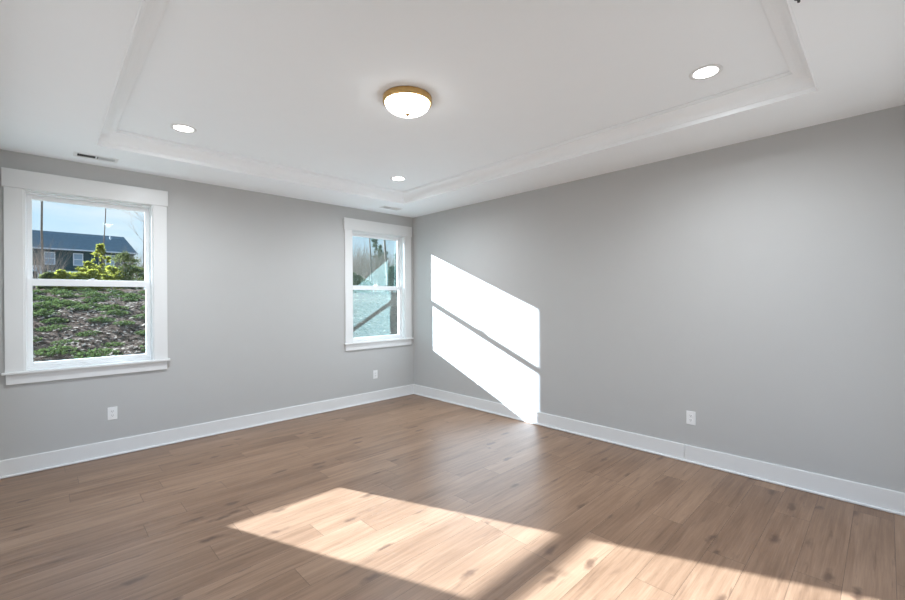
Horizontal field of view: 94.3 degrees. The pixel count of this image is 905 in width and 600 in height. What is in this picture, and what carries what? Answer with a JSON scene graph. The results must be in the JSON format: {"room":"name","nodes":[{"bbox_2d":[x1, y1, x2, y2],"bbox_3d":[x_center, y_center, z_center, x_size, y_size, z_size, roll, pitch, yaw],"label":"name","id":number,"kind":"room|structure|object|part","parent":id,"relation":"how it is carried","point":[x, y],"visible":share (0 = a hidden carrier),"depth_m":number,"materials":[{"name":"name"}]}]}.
{"room":"empty bedroom","nodes":[
{"label":"empty bedroom","id":0,"kind":"room"},
{"bbox_2d":[0,149,413,460],"bbox_3d":[-2.275,-0.027,5.050,4.796,3.000,0.160,0,0,-44],"label":"wall","id":1,"kind":"structure","parent":0,"point":[256,280],"depth_m":4.68,"materials":[{"name":"paint"}]},
{"bbox_2d":[1,167,169,384],"bbox_3d":[-3.383,-0.199,3.953,1.180,1.817,0.215,0,0,-44],"label":"window","id":2,"kind":"structure","parent":1,"relation":"in","point":[20,187],"depth_m":3.78,"materials":[{"name":"paint"}]},
{"bbox_3d":[-3.702,-0.171,3.544,0.114,1.555,0.018,0,0,-44],"label":"casing","id":3,"kind":"part","parent":2,"relation":"part of","materials":[{"name":"paint"}]},
{"bbox_3d":[-3.336,-1.030,3.898,1.164,0.156,0.026,0,0,-44],"label":"head casing","id":4,"kind":"part","parent":2,"relation":"part of","materials":[{"name":"paint"}]},
{"bbox_3d":[-3.427,-0.531,3.997,0.878,0.796,0.030,0,0,-44],"label":"sash","id":5,"kind":"part","parent":2,"relation":"part of","materials":[{"name":"plastic"}]},
{"bbox_3d":[-3.420,-0.172,3.992,0.922,1.570,0.108,0,0,-44],"label":"vinyl frame","id":6,"kind":"part","parent":2,"relation":"part of","materials":[{"name":"white plastic"}]},
{"bbox_3d":[-3.396,0.198,3.970,0.878,0.769,0.030,0,0,-44],"label":"sash","id":7,"kind":"part","parent":2,"relation":"part of","materials":[{"name":"glass"}]},
{"bbox_3d":[-2.964,-0.177,4.259,0.114,1.555,0.018,0,0,-44],"label":"casing","id":8,"kind":"part","parent":2,"relation":"part of","materials":[{"name":"paint"}]},
{"bbox_2d":[107,406,116,419],"bbox_3d":[-3.236,1.079,3.995,0.074,0.120,0.008,0,0,-44],"label":"power outlet","id":9,"kind":"object","parent":1,"relation":"attached to","point":[111,411],"visible":1,"depth_m":3.99,"materials":[{"name":"plastic"}]},
{"bbox_2d":[0,384,413,478],"bbox_3d":[-2.199,1.398,4.983,4.476,0.150,0.028,0,0,-44],"label":"baseboard","id":10,"kind":"structure","parent":1,"relation":"attached to","point":[12,467],"depth_m":4.35,"materials":[{"name":"paint"}]},
{"bbox_2d":[373,370,377,378],"bbox_3d":[-1.111,1.073,6.052,0.074,0.120,0.008,0,0,-44],"label":"power outlet","id":11,"kind":"object","parent":1,"relation":"attached to","point":[375,372],"visible":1,"depth_m":6.05,"materials":[{"name":"plastic"}]},
{"bbox_2d":[343,217,413,350],"bbox_3d":[-1.111,-0.216,6.170,1.180,1.817,0.240,0,0,-44],"label":"window","id":12,"kind":"structure","parent":1,"relation":"in","point":[402,235],"depth_m":6.18,"materials":[{"name":"paint"}]},
{"bbox_3d":[-1.422,-0.189,5.752,0.114,1.555,0.018,0,0,-44],"label":"casing","id":13,"kind":"part","parent":12,"relation":"part of","materials":[{"name":"paint"}]},
{"bbox_3d":[-1.147,-0.548,6.204,0.878,0.796,0.030,0,0,-44],"label":"sash","id":14,"kind":"part","parent":12,"relation":"part of","materials":[{"name":"glass"}]},
{"bbox_3d":[-1.140,-0.190,6.199,0.922,1.570,0.108,0,0,-44],"label":"vinyl frame","id":15,"kind":"part","parent":12,"relation":"part of","materials":[{"name":"white plastic"}]},
{"bbox_3d":[-1.115,0.181,6.177,0.878,0.769,0.030,0,0,-44],"label":"sash","id":16,"kind":"part","parent":12,"relation":"part of","materials":[{"name":"glass"}]},
{"bbox_3d":[-1.056,-1.047,6.106,1.164,0.156,0.026,0,0,-44],"label":"head casing","id":17,"kind":"part","parent":12,"relation":"part of","materials":[{"name":"paint"}]},
{"bbox_3d":[-0.683,-0.194,6.467,0.114,1.555,0.018,0,0,-44],"label":"casing","id":18,"kind":"part","parent":12,"relation":"part of","materials":[{"name":"paint"}]},
{"bbox_2d":[0,394,904,599],"bbox_3d":[-0.299,1.521,3.021,4.796,0.120,5.810,0,0,-44],"label":"floor","id":19,"kind":"structure","parent":0,"point":[409,497],"depth_m":2.74,"materials":[{"name":"brown wood"}]},
{"bbox_2d":[0,0,904,217],"bbox_3d":[-0.319,-1.401,3.019,4.796,0.245,5.810,0,0,-44],"label":"ceiling","id":20,"kind":"structure","parent":0,"point":[298,84],"depth_m":2.60,"materials":[{"name":"paint"}]},
{"bbox_2d":[73,151,118,162],"bbox_3d":[-3.145,-1.256,3.706,0.300,0.006,0.140,0,0,-44],"label":"ceiling vent","id":21,"kind":"object","parent":20,"relation":"in","point":[77,154],"visible":1,"depth_m":3.70,"materials":[{"name":"metal"}]},
{"bbox_2d":[170,124,196,132],"bbox_3d":[-2.180,-1.388,3.403,0.184,0.006,0.184,0,0,-44],"label":"recessed light","id":22,"kind":"object","parent":20,"relation":"in","point":[183,128],"visible":1,"depth_m":3.40,"materials":[{"name":"paint"}]},
{"bbox_2d":[379,206,400,210],"bbox_3d":[-0.855,-1.274,5.826,0.300,0.006,0.140,0,0,-44],"label":"ceiling vent","id":23,"kind":"object","parent":20,"relation":"in","point":[384,207],"visible":1,"depth_m":5.83,"materials":[{"name":"metal"}]},
{"bbox_2d":[390,176,405,180],"bbox_3d":[-0.627,-1.400,4.850,0.184,0.006,0.184,0,0,-44],"label":"recessed light","id":24,"kind":"object","parent":20,"relation":"in","point":[395,178],"visible":1,"depth_m":4.84,"materials":[{"name":"paint"}]},
{"bbox_2d":[383,86,431,117],"bbox_3d":[-0.312,-1.338,2.911,0.340,0.131,0.340,0,0,-44],"label":"flush light","id":25,"kind":"object","parent":20,"relation":"attached to","point":[401,101],"visible":1,"depth_m":2.81,"materials":[{"name":"white glass"}]},
{"bbox_2d":[95,0,818,203],"bbox_3d":[-0.320,-1.339,3.006,3.148,0.127,4.185,0,0,-44],"label":"trim","id":26,"kind":"structure","parent":20,"relation":"attached to","point":[800,80],"depth_m":3.32,"materials":[{"name":"paint"}]},
{"bbox_2d":[689,64,722,79],"bbox_3d":[1.574,-1.413,2.611,0.184,0.006,0.184,0,0,-44],"label":"recessed light","id":27,"kind":"object","parent":20,"relation":"in","point":[711,70],"visible":1,"depth_m":2.60,"materials":[{"name":"paint"}]},
{"bbox_2d":[413,105,904,492],"bbox_3d":[1.411,-0.052,4.574,0.160,3.000,5.650,0,0,-44],"label":"wall","id":28,"kind":"structure","parent":0,"point":[755,288],"depth_m":3.64,"materials":[{"name":"paint"}]},
{"bbox_2d":[414,384,904,515],"bbox_3d":[1.303,1.374,4.563,0.028,0.150,5.476,0,0,-44],"label":"baseboard","id":29,"kind":"structure","parent":28,"relation":"attached to","point":[887,500],"depth_m":3.64,"materials":[{"name":"paint"}]},
{"bbox_2d":[686,410,695,424],"bbox_3d":[2.119,1.048,3.732,0.008,0.120,0.074,0,0,-44],"label":"power outlet","id":30,"kind":"object","parent":28,"relation":"attached to","point":[690,415],"visible":1,"depth_m":3.73,"materials":[{"name":"plastic"}]},
{"label":"outside","id":31,"kind":"structure","parent":0,"visible":0},
{"bbox_2d":[33,289,397,361],"bbox_3d":[-11.361,0.437,69.250,140.000,2.997,104.680,0,0,-44],"label":"ground","id":32,"kind":"structure","parent":31,"point":[372,311],"depth_m":8.14,"materials":[{"name":"brown soil"}]},
{"bbox_2d":[33,289,46,293],"bbox_3d":[-10.151,-0.191,10.165,0.407,0.144,0.485,0,0,34],"label":"plant","id":33,"kind":"object","parent":32,"relation":"on","point":[35,291],"visible":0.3,"depth_m":10.20,"materials":[{"name":"green plant"}]},
{"bbox_2d":[40,201,43,273],"bbox_3d":[-19.146,-11.679,21.814,10.807,22.450,7.101,0,0,12],"label":"bare tree","id":34,"kind":"object","parent":32,"relation":"on","point":[41,217],"visible":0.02,"depth_m":21.16,"materials":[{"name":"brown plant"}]},
{"bbox_2d":[36,271,54,288],"bbox_3d":[-12.119,-0.557,12.704,0.675,0.615,0.633,0,0,-44],"label":"shrub","id":35,"kind":"object","parent":32,"relation":"on","point":[44,275],"visible":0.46,"depth_m":12.51,"materials":[{"name":"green plant"}]},
{"bbox_2d":[33,295,57,300],"bbox_3d":[-9.241,-0.032,9.494,0.433,0.153,0.516,0,0,34],"label":"plant","id":36,"kind":"object","parent":32,"relation":"on","point":[39,298],"visible":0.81,"depth_m":9.45,"materials":[{"name":"green plant"}]},
{"bbox_2d":[33,308,60,317],"bbox_3d":[-7.737,0.240,7.968,0.638,0.197,0.495,0,0,-40],"label":"plant","id":37,"kind":"object","parent":32,"relation":"on","point":[44,310],"visible":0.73,"depth_m":7.93,"materials":[{"name":"green plant"}]},
{"bbox_2d":[33,301,64,309],"bbox_3d":[-8.141,0.115,8.363,0.508,0.187,0.640,0,0,20],"label":"plant","id":38,"kind":"object","parent":32,"relation":"on","point":[46,305],"visible":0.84,"depth_m":8.36,"materials":[{"name":"green plant"}]},
{"bbox_2d":[32,242,72,273],"bbox_3d":[-20.167,-1.842,20.868,2.369,2.908,2.491,0,0,-44],"label":"bare shrub","id":39,"kind":"object","parent":32,"relation":"on","point":[39,271],"visible":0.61,"depth_m":20.89,"materials":[{"name":"grey plant"}]},
{"bbox_2d":[35,324,70,331],"bbox_3d":[-6.898,0.490,7.280,0.397,0.147,0.499,0,0,40],"label":"plant","id":40,"kind":"object","parent":32,"relation":"on","point":[56,326],"visible":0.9,"depth_m":7.24,"materials":[{"name":"green plant"}]},
{"bbox_2d":[32,234,74,288],"bbox_3d":[-18.898,-1.935,19.477,2.819,3.216,2.175,0,0,-18],"label":"bare shrub","id":41,"kind":"object","parent":32,"relation":"on","point":[35,249],"visible":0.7,"depth_m":19.21,"materials":[{"name":"grey plant"}]},
{"bbox_2d":[40,317,70,323],"bbox_3d":[-7.264,0.376,7.701,0.339,0.125,0.427,0,0,20],"label":"plant","id":42,"kind":"object","parent":32,"relation":"on","point":[58,319],"visible":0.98,"depth_m":7.66,"materials":[{"name":"green plant"}]},
{"bbox_2d":[33,345,80,356],"bbox_3d":[-5.893,0.749,6.258,0.413,0.153,0.519,0,0,40],"label":"plant","id":43,"kind":"object","parent":32,"relation":"on","point":[53,351],"visible":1,"depth_m":6.22,"materials":[{"name":"green plant"}]},
{"bbox_2d":[48,269,70,289],"bbox_3d":[-11.892,-0.594,12.819,0.685,0.684,0.731,0,0,-44],"label":"shrub","id":44,"kind":"object","parent":32,"relation":"on","point":[59,274],"visible":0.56,"depth_m":12.65,"materials":[{"name":"green plant"}]},
{"bbox_2d":[42,299,81,305],"bbox_3d":[-8.327,0.064,8.983,0.522,0.184,0.623,0,0,34],"label":"plant","id":45,"kind":"object","parent":32,"relation":"on","point":[73,303],"visible":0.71,"depth_m":8.97,"materials":[{"name":"green plant"}]},
{"bbox_2d":[51,291,74,294],"bbox_3d":[-9.610,-0.162,10.392,0.366,0.134,0.461,0,0,20],"label":"plant","id":46,"kind":"object","parent":32,"relation":"on","point":[59,292],"visible":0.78,"depth_m":10.34,"materials":[{"name":"green plant"}]},
{"bbox_2d":[50,339,78,344],"bbox_3d":[-6.188,0.676,6.707,0.297,0.110,0.373,0,0,40],"label":"plant","id":47,"kind":"object","parent":32,"relation":"on","point":[60,340],"visible":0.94,"depth_m":6.69,"materials":[{"name":"green plant"}]},
{"bbox_2d":[58,294,78,297],"bbox_3d":[-9.122,-0.098,10.005,0.312,0.115,0.393,0,0,20],"label":"plant","id":48,"kind":"object","parent":32,"relation":"on","point":[69,295],"visible":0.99,"depth_m":9.99,"materials":[{"name":"green plant"}]},
{"bbox_2d":[63,272,89,289],"bbox_3d":[-11.551,-0.535,12.934,0.762,0.673,0.747,0,0,33],"label":"shrub","id":49,"kind":"object","parent":32,"relation":"on","point":[76,276],"visible":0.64,"depth_m":12.79,"materials":[{"name":"green plant"}]},
{"bbox_2d":[66,304,92,309],"bbox_3d":[-7.598,0.151,8.566,0.356,0.126,0.425,0,0,34],"label":"plant","id":50,"kind":"object","parent":32,"relation":"on","point":[76,307],"visible":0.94,"depth_m":8.55,"materials":[{"name":"green plant"}]},
{"bbox_2d":[32,230,137,288],"bbox_3d":[-49.167,-4.137,49.264,18.814,8.400,11.750,0,0,-44],"label":"neighbouring house","id":51,"kind":"structure","parent":32,"relation":"on","point":[84,244],"depth_m":49.86,"materials":[{"name":"blue"}]},
{"bbox_3d":[-45.702,-4.726,47.632,0.750,1.250,0.040,0,0,-44],"label":"pane","id":52,"kind":"part","parent":51,"relation":"part of","materials":[{"name":"blue glass"}]},
{"bbox_3d":[-43.965,-4.739,49.313,0.720,1.250,0.040,0,0,-44],"label":"pane","id":53,"kind":"part","parent":51,"relation":"part of","materials":[{"name":"clear glass"}]},
{"bbox_3d":[-41.898,-4.755,51.315,0.750,1.250,0.040,0,0,-44],"label":"pane","id":54,"kind":"part","parent":51,"relation":"part of","materials":[{"name":"blue glass"}]},
{"bbox_2d":[72,261,102,279],"bbox_3d":[-17.717,-1.161,20.484,1.066,1.527,1.116,0,0,15],"label":"shrub","id":55,"kind":"object","parent":32,"relation":"on","point":[89,265],"visible":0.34,"depth_m":20.30,"materials":[{"name":"green plant"}]},
{"bbox_2d":[77,288,97,291],"bbox_3d":[-10.252,-0.283,11.797,0.459,0.142,0.356,0,0,-40],"label":"plant","id":56,"kind":"object","parent":32,"relation":"on","point":[85,289],"visible":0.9,"depth_m":11.77,"materials":[{"name":"green plant"}]},
{"bbox_2d":[75,330,100,336],"bbox_3d":[-6.268,0.580,7.263,0.320,0.118,0.402,0,0,40],"label":"plant","id":57,"kind":"object","parent":32,"relation":"on","point":[79,333],"visible":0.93,"depth_m":7.22,"materials":[{"name":"green plant"}]},
{"bbox_2d":[80,302,104,306],"bbox_3d":[-7.786,0.104,9.066,0.462,0.143,0.359,0,0,-40],"label":"plant","id":58,"kind":"object","parent":32,"relation":"on","point":[91,303],"visible":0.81,"depth_m":9.06,"materials":[{"name":"green plant"}]},
{"bbox_2d":[83,269,104,289],"bbox_3d":[-11.354,-0.620,13.241,0.677,0.731,0.833,0,0,-29],"label":"shrub","id":59,"kind":"object","parent":32,"relation":"on","point":[92,274],"visible":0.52,"depth_m":13.10,"materials":[{"name":"green plant"}]},
{"bbox_2d":[80,292,107,297],"bbox_3d":[-8.607,-0.114,10.123,0.428,0.157,0.538,0,0,20],"label":"plant","id":60,"kind":"object","parent":32,"relation":"on","point":[93,293],"visible":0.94,"depth_m":10.10,"materials":[{"name":"green plant"}]},
{"bbox_2d":[81,296,111,302],"bbox_3d":[-8.242,-0.003,9.752,0.466,0.172,0.585,0,0,40],"label":"plant","id":61,"kind":"object","parent":32,"relation":"on","point":[95,299],"visible":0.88,"depth_m":9.70,"materials":[{"name":"green plant"}]},
{"bbox_2d":[71,348,122,358],"bbox_3d":[-5.386,0.815,6.373,0.481,0.178,0.604,0,0,40],"label":"plant","id":62,"kind":"object","parent":32,"relation":"on","point":[97,354],"visible":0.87,"depth_m":6.34,"materials":[{"name":"green plant"}]},
{"bbox_2d":[91,243,111,279],"bbox_3d":[-18.643,-1.734,22.292,0.988,2.583,0.880,0,0,-31],"label":"shrub","id":63,"kind":"object","parent":32,"relation":"on","point":[100,247],"visible":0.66,"depth_m":22.23,"materials":[{"name":"green plant"}]},
{"bbox_3d":[-18.650,-1.444,22.308,0.126,2.004,0.331,0,0,-5],"label":"stem","id":64,"kind":"part","parent":63,"relation":"part of","materials":[{"name":"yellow plant"}]},
{"bbox_2d":[87,316,115,322],"bbox_3d":[-6.621,0.363,7.919,0.442,0.137,0.343,0,0,-40],"label":"plant","id":65,"kind":"object","parent":32,"relation":"on","point":[103,320],"visible":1,"depth_m":7.88,"materials":[{"name":"green plant"}]},
{"bbox_2d":[103,208,105,255],"bbox_3d":[-23.281,-11.763,28.907,8.533,22.520,6.204,0,0,-24],"label":"bare tree","id":66,"kind":"object","parent":32,"relation":"on","point":[105,208],"visible":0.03,"depth_m":28.12,"materials":[{"name":"grey plant"}]},
{"bbox_2d":[94,304,128,310],"bbox_3d":[-7.231,0.177,8.973,0.515,0.189,0.648,0,0,20],"label":"plant","id":67,"kind":"object","parent":32,"relation":"on","point":[116,306],"visible":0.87,"depth_m":8.95,"materials":[{"name":"green plant"}]},
{"bbox_2d":[100,342,124,346],"bbox_3d":[-5.618,0.738,6.938,0.306,0.108,0.365,0,0,34],"label":"plant","id":68,"kind":"object","parent":32,"relation":"on","point":[107,343],"visible":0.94,"depth_m":6.93,"materials":[{"name":"green plant"}]},
{"bbox_2d":[100,265,125,288],"bbox_3d":[-17.065,-1.106,20.972,1.320,1.333,1.145,0,0,-17],"label":"shrub","id":69,"kind":"object","parent":32,"relation":"on","point":[114,276],"visible":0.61,"depth_m":20.86,"materials":[{"name":"green plant"}]},
{"bbox_2d":[100,309,130,315],"bbox_3d":[-6.811,0.257,8.507,0.384,0.141,0.484,0,0,20],"label":"plant","id":70,"kind":"object","parent":32,"relation":"on","point":[119,312],"visible":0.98,"depth_m":8.48,"materials":[{"name":"green plant"}]},
{"bbox_2d":[111,291,127,294],"bbox_3d":[-8.913,-0.185,11.252,0.442,0.137,0.344,0,0,-40],"label":"plant","id":71,"kind":"object","parent":32,"relation":"on","point":[118,292],"visible":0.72,"depth_m":11.21,"materials":[{"name":"green plant"}]},
{"bbox_2d":[112,320,134,325],"bbox_3d":[-6.094,0.423,7.803,0.288,0.102,0.343,0,0,34],"label":"plant","id":72,"kind":"object","parent":32,"relation":"on","point":[121,322],"visible":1,"depth_m":7.77,"materials":[{"name":"green plant"}]},
{"bbox_2d":[103,244,144,288],"bbox_3d":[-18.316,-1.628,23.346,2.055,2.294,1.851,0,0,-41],"label":"shrub","id":73,"kind":"object","parent":32,"relation":"on","point":[124,256],"visible":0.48,"depth_m":23.26,"materials":[{"name":"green plant"}]},
{"bbox_3d":[-18.279,-1.327,23.519,0.599,1.690,0.451,0,0,29],"label":"stem","id":74,"kind":"part","parent":73,"relation":"part of","materials":[{"name":"green plant"}]},
{"bbox_2d":[107,208,144,288],"bbox_3d":[-20.197,-5.270,27.444,4.352,9.589,3.949,0,0,-4],"label":"bare tree","id":75,"kind":"object","parent":32,"relation":"on","point":[107,208],"visible":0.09,"depth_m":27.70,"materials":[{"name":"grey plant"}]},
{"bbox_2d":[113,293,144,299],"bbox_3d":[-7.982,-0.084,10.384,0.647,0.200,0.502,0,0,-40],"label":"plant","id":76,"kind":"object","parent":32,"relation":"on","point":[127,295],"visible":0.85,"depth_m":10.37,"materials":[{"name":"green plant"}]},
{"bbox_2d":[121,298,138,301],"bbox_3d":[-7.679,0.001,9.986,0.299,0.110,0.376,0,0,20],"label":"plant","id":77,"kind":"object","parent":32,"relation":"on","point":[131,299],"visible":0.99,"depth_m":9.97,"materials":[{"name":"green plant"}]},
{"bbox_2d":[118,265,144,289],"bbox_3d":[-16.449,-1.131,21.655,1.494,1.375,1.660,0,0,-19],"label":"shrub","id":78,"kind":"object","parent":32,"relation":"on","point":[135,269],"visible":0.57,"depth_m":21.56,"materials":[{"name":"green plant"}]},
{"bbox_2d":[121,249,144,289],"bbox_3d":[-18.804,-1.852,25.073,2.043,2.768,2.457,0,0,-22],"label":"bare shrub","id":79,"kind":"object","parent":32,"relation":"on","point":[136,249],"visible":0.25,"depth_m":24.69,"materials":[{"name":"grey plant"}]},
{"bbox_2d":[123,244,144,289],"bbox_3d":[-18.150,-1.954,24.347,2.100,3.047,2.555,0,0,-44],"label":"bare shrub","id":80,"kind":"object","parent":32,"relation":"on","point":[123,244],"visible":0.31,"depth_m":24.21,"materials":[{"name":"grey plant"}]},
{"bbox_2d":[130,314,145,318],"bbox_3d":[-6.194,0.331,8.424,0.340,0.125,0.428,0,0,20],"label":"plant","id":81,"kind":"object","parent":32,"relation":"on","point":[139,315],"visible":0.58,"depth_m":8.35,"materials":[{"name":"green plant"}]},
{"bbox_2d":[135,330,145,334],"bbox_3d":[-5.483,0.574,7.529,0.377,0.116,0.293,0,0,-40],"label":"plant","id":82,"kind":"object","parent":32,"relation":"on","point":[144,331],"visible":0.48,"depth_m":7.46,"materials":[{"name":"green plant"}]},
{"bbox_2d":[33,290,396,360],"bbox_3d":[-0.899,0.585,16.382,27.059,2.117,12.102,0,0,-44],"label":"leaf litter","id":83,"kind":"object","parent":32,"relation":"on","point":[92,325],"visible":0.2,"depth_m":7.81,"materials":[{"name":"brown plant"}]},
{"bbox_2d":[353,272,363,292],"bbox_3d":[-4.533,-0.830,19.189,0.931,1.065,1.007,0,0,-7],"label":"shrub","id":84,"kind":"object","parent":32,"relation":"on","point":[355,277],"visible":0.33,"depth_m":19.12,"materials":[{"name":"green plant"}]},
{"bbox_2d":[353,254,367,274],"bbox_3d":[-6.418,-2.067,24.774,3.199,3.337,4.024,0,0,30],"label":"shrub","id":85,"kind":"object","parent":32,"relation":"on","point":[357,254],"visible":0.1,"depth_m":25.37,"materials":[{"name":"grey plant"}]},
{"bbox_2d":[353,247,368,274],"bbox_3d":[-6.794,-2.112,26.920,3.671,3.455,3.253,0,0,4],"label":"shrub","id":86,"kind":"object","parent":32,"relation":"on","point":[361,247],"visible":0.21,"depth_m":26.53,"materials":[{"name":"grey plant"}]},
{"bbox_2d":[353,237,371,273],"bbox_3d":[-6.380,-2.244,26.094,2.866,3.646,3.492,0,0,15],"label":"shrub","id":87,"kind":"object","parent":32,"relation":"on","point":[356,237],"visible":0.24,"depth_m":25.75,"materials":[{"name":"grey plant"}]},
{"bbox_2d":[356,279,372,292],"bbox_3d":[-4.138,-0.648,19.605,0.909,0.738,0.987,0,0,-4],"label":"shrub","id":88,"kind":"object","parent":32,"relation":"on","point":[366,282],"visible":0.52,"depth_m":19.44,"materials":[{"name":"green plant"}]},
{"bbox_2d":[353,250,379,279],"bbox_3d":[-6.560,-2.084,28.982,3.142,3.403,3.865,0,0,31],"label":"shrub","id":89,"kind":"object","parent":32,"relation":"on","point":[363,250],"visible":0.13,"depth_m":29.03,"materials":[{"name":"grey plant"}]},
{"bbox_2d":[353,247,381,285],"bbox_3d":[-5.347,-1.829,25.427,2.874,2.988,2.494,0,0,17],"label":"shrub","id":90,"kind":"object","parent":32,"relation":"on","point":[365,270],"visible":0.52,"depth_m":25.12,"materials":[{"name":"grey plant"}]},
{"bbox_2d":[369,238,372,291],"bbox_3d":[-5.439,-7.292,23.812,4.524,13.946,4.054,0,0,-17],"label":"bare tree","id":91,"kind":"object","parent":32,"relation":"on","point":[369,238],"visible":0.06,"depth_m":23.47,"materials":[{"name":"grey plant"}]},
{"bbox_2d":[353,240,389,291],"bbox_3d":[-5.286,-2.326,27.524,3.425,3.775,2.905,0,0,-16],"label":"shrub","id":92,"kind":"object","parent":32,"relation":"on","point":[362,273],"visible":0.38,"depth_m":27.51,"materials":[{"name":"grey plant"}]},
{"bbox_2d":[371,238,379,263],"bbox_3d":[-6.450,-3.430,35.590,1.342,5.724,1.481,0,0,41],"label":"evergreen tree","id":93,"kind":"object","parent":32,"relation":"on","point":[372,239],"visible":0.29,"depth_m":35.37,"materials":[{"name":"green plant"}]},
{"bbox_2d":[355,245,395,291],"bbox_3d":[-4.894,-2.241,29.582,4.180,3.672,2.955,0,0,3],"label":"shrub","id":94,"kind":"object","parent":32,"relation":"on","point":[379,245],"visible":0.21,"depth_m":29.54,"materials":[{"name":"grey plant"}]},
{"bbox_2d":[362,246,396,291],"bbox_3d":[-4.446,-2.016,27.089,2.371,3.247,3.144,0,0,43],"label":"shrub","id":95,"kind":"object","parent":32,"relation":"on","point":[381,273],"visible":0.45,"depth_m":26.80,"materials":[{"name":"white plant"}]},
{"bbox_2d":[376,245,384,268],"bbox_3d":[-5.954,-2.571,34.591,1.244,4.048,1.428,0,0,4],"label":"evergreen tree","id":96,"kind":"object","parent":32,"relation":"on","point":[380,246],"visible":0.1,"depth_m":34.63,"materials":[{"name":"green plant"}]},
{"bbox_2d":[368,253,396,291],"bbox_3d":[-4.457,-2.062,29.021,2.859,3.235,3.114,0,0,17],"label":"shrub","id":97,"kind":"object","parent":32,"relation":"on","point":[368,253],"visible":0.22,"depth_m":28.96,"materials":[{"name":"grey plant"}]},
{"bbox_2d":[372,251,396,291],"bbox_3d":[-4.202,-1.808,26.340,2.390,2.953,3.039,0,0,-33],"label":"shrub","id":98,"kind":"object","parent":32,"relation":"on","point":[378,277],"visible":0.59,"depth_m":26.33,"materials":[{"name":"white plant"}]},
{"bbox_2d":[383,240,388,293],"bbox_3d":[-3.109,-7.157,20.159,3.872,13.849,3.556,0,0,33],"label":"bare tree","id":99,"kind":"object","parent":32,"relation":"on","point":[385,254],"visible":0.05,"depth_m":19.39,"materials":[{"name":"grey plant"}]},
{"bbox_2d":[385,265,396,291],"bbox_3d":[-3.272,-1.122,23.301,1.048,1.587,1.213,0,0,6],"label":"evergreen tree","id":100,"kind":"object","parent":32,"relation":"on","point":[392,271],"visible":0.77,"depth_m":23.14,"materials":[{"name":"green plant"}]}
]}

